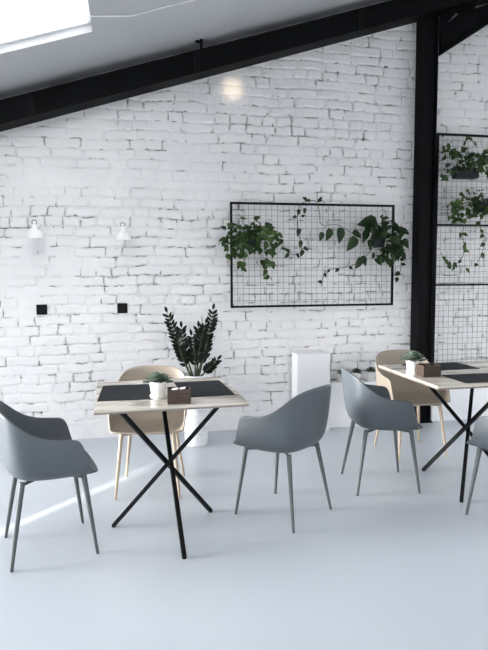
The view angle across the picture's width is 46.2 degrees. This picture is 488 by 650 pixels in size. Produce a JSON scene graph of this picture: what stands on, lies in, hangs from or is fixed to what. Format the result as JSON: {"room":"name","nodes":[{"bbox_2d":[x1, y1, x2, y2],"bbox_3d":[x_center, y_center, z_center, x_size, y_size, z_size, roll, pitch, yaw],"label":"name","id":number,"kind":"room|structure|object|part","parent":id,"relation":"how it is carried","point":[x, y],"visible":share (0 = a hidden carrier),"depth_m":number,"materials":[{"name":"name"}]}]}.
{"room":"cafe","nodes":[
{"label":"cafe","id":0,"kind":"room"},
{"bbox_2d":[0,0,388,98],"bbox_3d":[0.599,-2.028,0.842,7.000,2.288,8.150,-1,5,-11],"label":"ceiling","id":1,"kind":"structure","parent":0,"point":[106,44],"depth_m":4.10,"materials":[{"name":"paint"}]},
{"bbox_2d":[0,0,90,44],"bbox_3d":[-1.412,-1.732,2.915,1.160,0.412,1.445,-1,5,-11],"label":"window","id":2,"kind":"structure","parent":1,"relation":"attached to","point":[84,21],"depth_m":3.64,"materials":[{"name":"white paint"}]},
{"bbox_2d":[0,0,193,41],"bbox_3d":[-1.058,-1.850,3.510,3.813,1.197,0.123,-2,5,-16],"label":"cable","id":3,"kind":"object","parent":1,"relation":"attached to","point":[187,0],"visible":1,"depth_m":3.50,"materials":[{"name":"white paint"}]},
{"bbox_2d":[0,0,487,439],"bbox_3d":[-0.127,-1.055,4.811,6.294,3.948,0.039,-1,5,-11],"label":"wall","id":4,"kind":"structure","parent":0,"point":[334,123],"depth_m":4.80,"materials":[{"name":"white brick"}]},
{"bbox_2d":[26,220,42,237],"bbox_3d":[-1.625,-0.748,4.447,0.126,0.147,0.145,-1,5,-11],"label":"wall lamp","id":5,"kind":"object","parent":4,"relation":"attached to","point":[34,232],"visible":1,"depth_m":4.41,"materials":[{"name":"white metal"}]},
{"bbox_2d":[36,304,46,314],"bbox_3d":[-1.615,-0.123,4.570,0.082,0.082,0.017,-1,5,-11],"label":"wall socket","id":6,"kind":"object","parent":4,"relation":"attached to","point":[41,309],"visible":1,"depth_m":4.57,"materials":[{"name":"black plastic"}]},
{"bbox_2d":[117,303,127,312],"bbox_3d":[-0.997,-0.137,4.694,0.082,0.082,0.017,-1,5,-11],"label":"wall socket","id":7,"kind":"object","parent":4,"relation":"attached to","point":[121,307],"visible":1,"depth_m":4.69,"materials":[{"name":"black plastic"}]},
{"bbox_2d":[115,222,130,239],"bbox_3d":[-0.969,-0.751,4.580,0.126,0.147,0.145,-1,5,-11],"label":"wall lamp","id":8,"kind":"object","parent":4,"relation":"attached to","point":[122,234],"visible":1,"depth_m":4.54,"materials":[{"name":"white metal"}]},
{"bbox_2d":[230,202,394,307],"bbox_3d":[0.599,-0.602,4.956,1.468,0.881,0.081,-1,5,-11],"label":"grid","id":9,"kind":"object","parent":4,"relation":"attached to","point":[231,203],"visible":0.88,"depth_m":4.90,"materials":[{"name":"black metal"}]},
{"bbox_2d":[219,215,286,279],"bbox_3d":[0.081,-0.641,4.701,0.583,0.543,0.242,-1,5,-11],"label":"plant","id":10,"kind":"object","parent":9,"relation":"hanging from","point":[250,241],"visible":1,"depth_m":4.68,"materials":[{"name":"green plant"}]},
{"bbox_3d":[0.052,-0.695,4.723,0.122,0.113,0.122,-1,5,-11],"label":"pot","id":11,"kind":"part","parent":10,"relation":"part of","materials":[{"name":"black plastic"}]},
{"bbox_2d":[285,197,408,285],"bbox_3d":[0.880,-0.709,4.859,1.084,0.760,0.238,-1,5,-11],"label":"plant","id":12,"kind":"object","parent":9,"relation":"hanging from","point":[378,237],"visible":1,"depth_m":4.90,"materials":[{"name":"green plant"}]},
{"bbox_3d":[1.163,-0.728,4.945,0.122,0.113,0.122,-1,5,-11],"label":"pot","id":13,"kind":"part","parent":12,"relation":"part of","materials":[{"name":"black stone"}]},
{"bbox_2d":[329,379,376,427],"bbox_3d":[1.117,0.693,5.130,0.818,0.395,0.120,-1,5,-11],"label":"ledge","id":14,"kind":"object","parent":4,"relation":"attached to","point":[339,417],"depth_m":5.01,"materials":[{"name":"white paint"}]},
{"bbox_2d":[337,369,341,381],"bbox_3d":[0.861,0.446,5.061,0.108,0.112,0.114,-3,6,-31],"label":"potted succulent","id":15,"kind":"object","parent":14,"relation":"on","point":[339,371],"visible":0.4,"depth_m":5.04,"materials":[{"name":"white ceramic"}]},
{"bbox_2d":[351,368,362,378],"bbox_3d":[0.997,0.440,5.072,0.120,0.120,0.121,-1,5,-6],"label":"potted succulent","id":16,"kind":"object","parent":14,"relation":"on","point":[357,372],"visible":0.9,"depth_m":5.05,"materials":[{"name":"white ceramic"}]},
{"bbox_2d":[351,372,360,378],"bbox_3d":[0.996,0.460,5.075,0.086,0.080,0.086,-1,5,-6],"label":"pot","id":17,"kind":"object","parent":16,"relation":"on","point":[358,374],"depth_m":5.04,"materials":[{"name":"white ceramic"}]},
{"bbox_2d":[364,367,375,380],"bbox_3d":[1.134,0.434,5.099,0.125,0.126,0.126,-1,5,-5],"label":"potted succulent","id":18,"kind":"object","parent":14,"relation":"on","point":[371,371],"visible":0.99,"depth_m":5.08,"materials":[{"name":"white ceramic"}]},
{"bbox_2d":[366,370,375,380],"bbox_3d":[1.133,0.454,5.103,0.086,0.085,0.086,-1,5,-5],"label":"pot","id":19,"kind":"object","parent":18,"relation":"on","point":[370,373],"depth_m":5.07,"materials":[{"name":"white ceramic"}]},
{"bbox_2d":[430,388,487,421],"bbox_3d":[2.339,0.664,5.376,1.328,0.395,0.120,-1,5,-11],"label":"ledge","id":20,"kind":"object","parent":4,"relation":"attached to","point":[459,398],"depth_m":5.25,"materials":[{"name":"white paint"}]},
{"bbox_2d":[431,133,487,362],"bbox_3d":[2.294,-0.671,5.291,1.206,2.088,0.086,-1,5,-11],"label":"grid","id":21,"kind":"object","parent":4,"relation":"attached to","point":[438,134],"visible":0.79,"depth_m":5.17,"materials":[{"name":"black metal"}]},
{"bbox_2d":[440,136,487,180],"bbox_3d":[1.974,-1.427,4.999,0.608,0.468,0.238,-1,5,-11],"label":"plant","id":22,"kind":"object","parent":21,"relation":"hanging from","point":[470,172],"visible":1,"depth_m":4.99,"materials":[{"name":"green plant"}]},
{"bbox_2d":[441,189,487,272],"bbox_3d":[2.116,-0.831,5.088,0.724,0.742,0.221,-1,5,-11],"label":"plant","id":23,"kind":"object","parent":21,"relation":"hanging from","point":[479,206],"visible":1,"depth_m":5.05,"materials":[{"name":"green plant"}]},
{"bbox_2d":[0,420,487,649],"bbox_3d":[0.668,1.293,1.143,6.900,0.100,8.150,-1,5,-11],"label":"floor","id":24,"kind":"structure","parent":0,"point":[391,566],"depth_m":2.79,"materials":[{"name":"concrete"}]},
{"bbox_2d":[0,401,98,572],"bbox_3d":[-0.979,0.731,2.827,0.456,0.749,0.480,-3,6,-26],"label":"armchair","id":25,"kind":"object","parent":24,"relation":"on","point":[33,449],"visible":1,"depth_m":2.63,"materials":[{"name":"grey plastic"}]},
{"bbox_3d":[-1.186,0.901,2.922,0.103,0.396,0.026,1,5,12],"label":"leg","id":26,"kind":"part","parent":25,"relation":"part of","materials":[{"name":"grey metal"}]},
{"bbox_3d":[-1.042,0.926,2.630,0.026,0.396,0.103,2,6,26],"label":"leg","id":27,"kind":"part","parent":25,"relation":"part of","materials":[{"name":"grey metal"}]},
{"bbox_3d":[-0.896,0.886,3.073,0.026,0.396,0.082,2,6,26],"label":"leg","id":28,"kind":"part","parent":25,"relation":"part of","materials":[{"name":"grey metal"}]},
{"bbox_3d":[-0.744,0.912,2.765,0.082,0.396,0.026,1,5,12],"label":"leg","id":29,"kind":"part","parent":25,"relation":"part of","materials":[{"name":"grey metal"}]},
{"bbox_2d":[108,365,186,499],"bbox_3d":[-0.590,0.659,3.616,0.480,0.749,0.456,-1,5,-2],"label":"armchair","id":30,"kind":"object","parent":24,"relation":"on","point":[150,423],"visible":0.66,"depth_m":3.71,"materials":[{"name":"beige plastic"}]},
{"bbox_3d":[-0.755,0.852,3.450,0.026,0.396,0.082,3,6,36],"label":"leg","id":31,"kind":"part","parent":30,"relation":"part of","materials":[{"name":"beige metal"}]},
{"bbox_3d":[-0.758,0.824,3.776,0.026,0.396,0.103,-5,7,-40],"label":"leg","id":32,"kind":"part","parent":30,"relation":"part of","materials":[{"name":"beige wood"}]},
{"bbox_3d":[-0.410,0.849,3.463,0.026,0.396,0.082,-5,7,-40],"label":"leg","id":33,"kind":"part","parent":30,"relation":"part of","materials":[{"name":"beige wood"}]},
{"bbox_3d":[-0.431,0.821,3.788,0.026,0.396,0.103,3,6,36],"label":"leg","id":34,"kind":"part","parent":30,"relation":"part of","materials":[{"name":"beige wood"}]},
{"bbox_2d":[94,377,248,558],"bbox_3d":[-0.397,0.713,2.967,0.702,0.750,0.702,-2,5,-13],"label":"cafe table","id":35,"kind":"object","parent":24,"relation":"on","point":[122,407],"visible":0.73,"depth_m":2.84,"materials":[{"name":"brown wood"}]},
{"bbox_2d":[97,384,151,400],"bbox_3d":[-0.596,0.341,2.914,0.265,0.002,0.385,-1,5,-9],"label":"placemat","id":36,"kind":"object","parent":35,"relation":"on","point":[136,391],"visible":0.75,"depth_m":2.89,"materials":[{"name":"grey fabric"}]},
{"bbox_2d":[143,372,173,398],"bbox_3d":[-0.418,0.291,2.766,0.151,0.126,0.144,-4,6,-40],"label":"potted succulent","id":37,"kind":"object","parent":35,"relation":"on","point":[158,381],"visible":1,"depth_m":2.74,"materials":[{"name":"white ceramic"}]},
{"bbox_2d":[149,380,166,396],"bbox_3d":[-0.416,0.310,2.774,0.086,0.076,0.086,-4,6,-40],"label":"pot","id":38,"kind":"object","parent":37,"relation":"attached to","point":[158,389],"depth_m":2.74,"materials":[{"name":"white ceramic"}]},
{"bbox_3d":[-0.396,0.721,2.970,0.585,0.732,0.297,-2,5,-13],"label":"leg","id":39,"kind":"part","parent":35,"relation":"part of","materials":[{"name":"black metal"}]},
{"bbox_3d":[-0.404,0.719,2.994,0.021,0.732,0.640,4,7,42],"label":"leg","id":40,"kind":"part","parent":35,"relation":"part of","materials":[{"name":"black metal"}]},
{"bbox_3d":[-0.380,0.719,2.988,0.021,0.732,0.640,-2,5,-17],"label":"leg","id":41,"kind":"part","parent":35,"relation":"part of","materials":[{"name":"black metal"}]},
{"bbox_2d":[167,386,190,404],"bbox_3d":[-0.304,0.329,2.675,0.108,0.066,0.085,-1,5,-8],"label":"wooden holder","id":42,"kind":"object","parent":35,"relation":"on","point":[183,396],"visible":0.99,"depth_m":2.63,"materials":[{"name":"brown wood"}]},
{"bbox_2d":[174,380,234,396],"bbox_3d":[-0.215,0.331,3.001,0.255,0.002,0.400,-2,5,-14],"label":"placemat","id":43,"kind":"object","parent":35,"relation":"on","point":[212,387],"visible":0.76,"depth_m":2.99,"materials":[{"name":"grey fabric"}]},
{"bbox_2d":[162,303,221,446],"bbox_3d":[-0.405,0.391,4.501,0.440,1.124,0.238,-3,6,-27],"label":"plant","id":44,"kind":"object","parent":24,"relation":"on","point":[202,342],"visible":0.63,"depth_m":4.46,"materials":[{"name":"green plant"}]},
{"bbox_3d":[-0.381,0.668,4.537,0.238,0.565,0.238,-1,5,-11],"label":"pot","id":45,"kind":"part","parent":44,"relation":"part of","materials":[{"name":"white ceramic"}]},
{"bbox_2d":[233,384,331,532],"bbox_3d":[0.230,0.690,3.215,0.456,0.749,0.480,4,6,38],"label":"armchair","id":46,"kind":"object","parent":24,"relation":"on","point":[300,423],"visible":1,"depth_m":3.02,"materials":[{"name":"grey plastic"}]},
{"bbox_3d":[-0.014,0.869,3.205,0.082,0.396,0.026,0,5,1],"label":"leg","id":47,"kind":"part","parent":46,"relation":"part of","materials":[{"name":"grey metal"}]},
{"bbox_3d":[0.201,0.844,3.473,0.026,0.396,0.082,-2,5,-13],"label":"leg","id":48,"kind":"part","parent":46,"relation":"part of","materials":[{"name":"grey metal"}]},
{"bbox_3d":[0.248,0.885,3.008,0.026,0.396,0.103,-2,5,-13],"label":"leg","id":49,"kind":"part","parent":46,"relation":"part of","materials":[{"name":"grey metal"}]},
{"bbox_3d":[0.452,0.861,3.263,0.103,0.396,0.026,0,5,1],"label":"leg","id":50,"kind":"part","parent":46,"relation":"part of","materials":[{"name":"grey metal"}]},
{"bbox_2d":[291,351,330,430],"bbox_3d":[0.577,0.572,4.963,0.296,0.672,0.186,-1,5,-11],"label":"pedestal","id":51,"kind":"object","parent":24,"relation":"on","point":[310,369],"visible":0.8,"depth_m":4.87,"materials":[{"name":"white paint"}]},
{"bbox_3d":[0.575,0.245,4.935,0.296,0.017,0.186,-1,5,-11],"label":"panel","id":52,"kind":"part","parent":51,"relation":"part of","materials":[{"name":"white paint"}]},
{"bbox_2d":[341,367,422,495],"bbox_3d":[0.857,0.648,3.650,0.456,0.749,0.480,-1,5,-4],"label":"armchair","id":53,"kind":"object","parent":24,"relation":"on","point":[371,407],"visible":1,"depth_m":3.44,"materials":[{"name":"grey plastic"}]},
{"bbox_3d":[0.695,0.811,3.817,0.103,0.396,0.026,3,6,34],"label":"leg","id":54,"kind":"part","parent":53,"relation":"part of","materials":[{"name":"grey metal"}]},
{"bbox_3d":[0.720,0.840,3.492,0.103,0.396,0.026,-5,7,-42],"label":"leg","id":55,"kind":"part","parent":53,"relation":"part of","materials":[{"name":"grey metal"}]},
{"bbox_3d":[1.021,0.806,3.850,0.082,0.396,0.026,-5,7,-42],"label":"leg","id":56,"kind":"part","parent":53,"relation":"part of","materials":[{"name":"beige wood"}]},
{"bbox_3d":[1.046,0.836,3.508,0.082,0.396,0.026,3,6,34],"label":"leg","id":57,"kind":"part","parent":53,"relation":"part of","materials":[{"name":"grey metal"}]},
{"bbox_2d":[374,350,450,460],"bbox_3d":[1.253,0.586,4.324,0.480,0.749,0.456,-2,5,-13],"label":"armchair","id":58,"kind":"object","parent":24,"relation":"on","point":[400,388],"visible":0.57,"depth_m":4.45,"materials":[{"name":"beige plastic"}]},
{"bbox_3d":[1.060,0.754,4.449,0.103,0.396,0.026,4,6,39],"label":"leg","id":59,"kind":"part","parent":58,"relation":"part of","materials":[{"name":"beige wood"}]},
{"bbox_3d":[1.127,0.781,4.130,0.026,0.396,0.082,2,6,24],"label":"leg","id":60,"kind":"part","parent":58,"relation":"part of","materials":[{"name":"beige wood"}]},
{"bbox_3d":[1.378,0.745,4.524,0.026,0.396,0.103,2,6,24],"label":"leg","id":61,"kind":"part","parent":58,"relation":"part of","materials":[{"name":"beige wood"}]},
{"bbox_3d":[1.462,0.772,4.209,0.082,0.396,0.026,4,6,39],"label":"leg","id":62,"kind":"part","parent":58,"relation":"part of","materials":[{"name":"beige wood"}]},
{"bbox_2d":[410,13,438,422],"bbox_3d":[1.596,-0.893,5.078,0.170,3.559,0.145,-1,5,-11],"label":"steel post","id":63,"kind":"object","parent":24,"relation":"on","point":[427,29],"visible":0.73,"depth_m":5.02,"materials":[{"name":"black metal"}]},
{"bbox_2d":[0,0,487,131],"bbox_3d":[-0.105,-2.154,4.588,6.300,2.141,0.189,-1,5,-11],"label":"roof beam","id":64,"kind":"structure","parent":63,"relation":"on","point":[113,86],"depth_m":4.50,"materials":[{"name":"black metal"}]},
{"bbox_3d":[-1.580,-1.637,4.242,0.050,0.166,0.012,-1,5,-11],"label":"splice plate","id":65,"kind":"part","parent":64,"relation":"part of","materials":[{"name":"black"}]},
{"bbox_3d":[-0.362,-2.053,4.454,0.050,0.166,0.012,-1,5,-11],"label":"splice plate","id":66,"kind":"part","parent":64,"relation":"part of","materials":[{"name":"black metal"}]},
{"bbox_2d":[195,39,202,48],"bbox_3d":[-0.350,-2.188,4.457,0.055,0.072,0.024,-1,5,-11],"label":"bracket","id":67,"kind":"object","parent":64,"relation":"attached to","point":[200,41],"visible":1,"depth_m":4.45,"materials":[{"name":"black metal"}]},
{"bbox_3d":[0.964,-2.506,4.684,0.050,0.166,0.012,-1,5,-11],"label":"splice plate","id":68,"kind":"part","parent":64,"relation":"part of","materials":[{"name":"black metal"}]},
{"bbox_2d":[438,3,487,55],"bbox_3d":[2.102,-2.691,4.987,0.891,0.750,0.150,-1,5,-11],"label":"brace","id":69,"kind":"object","parent":63,"relation":"attached to","point":[469,20],"visible":0.96,"depth_m":4.90,"materials":[{"name":"black metal"}]},
{"bbox_2d":[378,361,487,502],"bbox_3d":[1.347,0.653,3.533,0.823,0.750,0.828,-1,5,-11],"label":"cafe table","id":70,"kind":"object","parent":24,"relation":"on","point":[438,383],"visible":0.69,"depth_m":3.52,"materials":[{"name":"brown wood"}]},
{"bbox_2d":[399,351,427,373],"bbox_3d":[0.999,0.221,3.415,0.165,0.136,0.170,-5,7,-43],"label":"potted succulent","id":71,"kind":"object","parent":70,"relation":"on","point":[412,358],"visible":0.97,"depth_m":3.38,"materials":[{"name":"white ceramic"}]},
{"bbox_2d":[406,360,418,371],"bbox_3d":[1.005,0.246,3.415,0.078,0.074,0.078,-3,6,-25],"label":"pot","id":72,"kind":"object","parent":71,"relation":"on","point":[411,364],"depth_m":3.39,"materials":[{"name":"white ceramic"}]},
{"bbox_2d":[416,363,440,377],"bbox_3d":[1.072,0.263,3.328,0.110,0.066,0.085,-2,5,-13],"label":"wooden holder","id":73,"kind":"object","parent":70,"relation":"on","point":[427,369],"visible":1,"depth_m":3.29,"materials":[{"name":"brown wood"}]},
{"bbox_2d":[401,362,479,369],"bbox_3d":[1.250,0.265,3.661,0.400,0.002,0.265,-1,5,-11],"label":"placemat","id":74,"kind":"object","parent":70,"relation":"on","point":[446,365],"visible":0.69,"depth_m":3.65,"materials":[{"name":"grey fabric"}]},
{"bbox_3d":[1.397,0.653,3.622,0.021,0.732,0.640,-4,6,-33],"label":"leg","id":75,"kind":"part","parent":70,"relation":"part of","materials":[{"name":"black metal"}]},
{"bbox_3d":[1.407,0.651,3.643,0.640,0.732,0.021,-1,5,-3],"label":"leg","id":76,"kind":"part","parent":70,"relation":"part of","materials":[{"name":"black metal"}]},
{"bbox_2d":[442,373,487,382],"bbox_3d":[1.372,0.299,3.259,0.400,0.002,0.255,-1,5,-11],"label":"placemat","id":77,"kind":"object","parent":70,"relation":"on","point":[476,377],"visible":1,"depth_m":3.26,"materials":[{"name":"grey fabric"}]},
{"bbox_3d":[1.421,0.653,3.623,0.021,0.732,0.640,2,6,26],"label":"leg","id":78,"kind":"part","parent":70,"relation":"part of","materials":[{"name":"black metal"}]},
{"bbox_2d":[465,416,487,514],"bbox_3d":[1.518,0.689,3.137,0.480,0.749,0.456,-5,7,-41],"label":"armchair","id":79,"kind":"object","parent":24,"relation":"on","point":[479,439],"visible":1,"depth_m":3.09,"materials":[{"name":"grey plastic"}]},
{"bbox_3d":[1.273,0.865,3.170,0.082,0.396,0.026,1,5,11],"label":"leg","id":80,"kind":"part","parent":79,"relation":"part of","materials":[{"name":"grey metal"}]}
]}

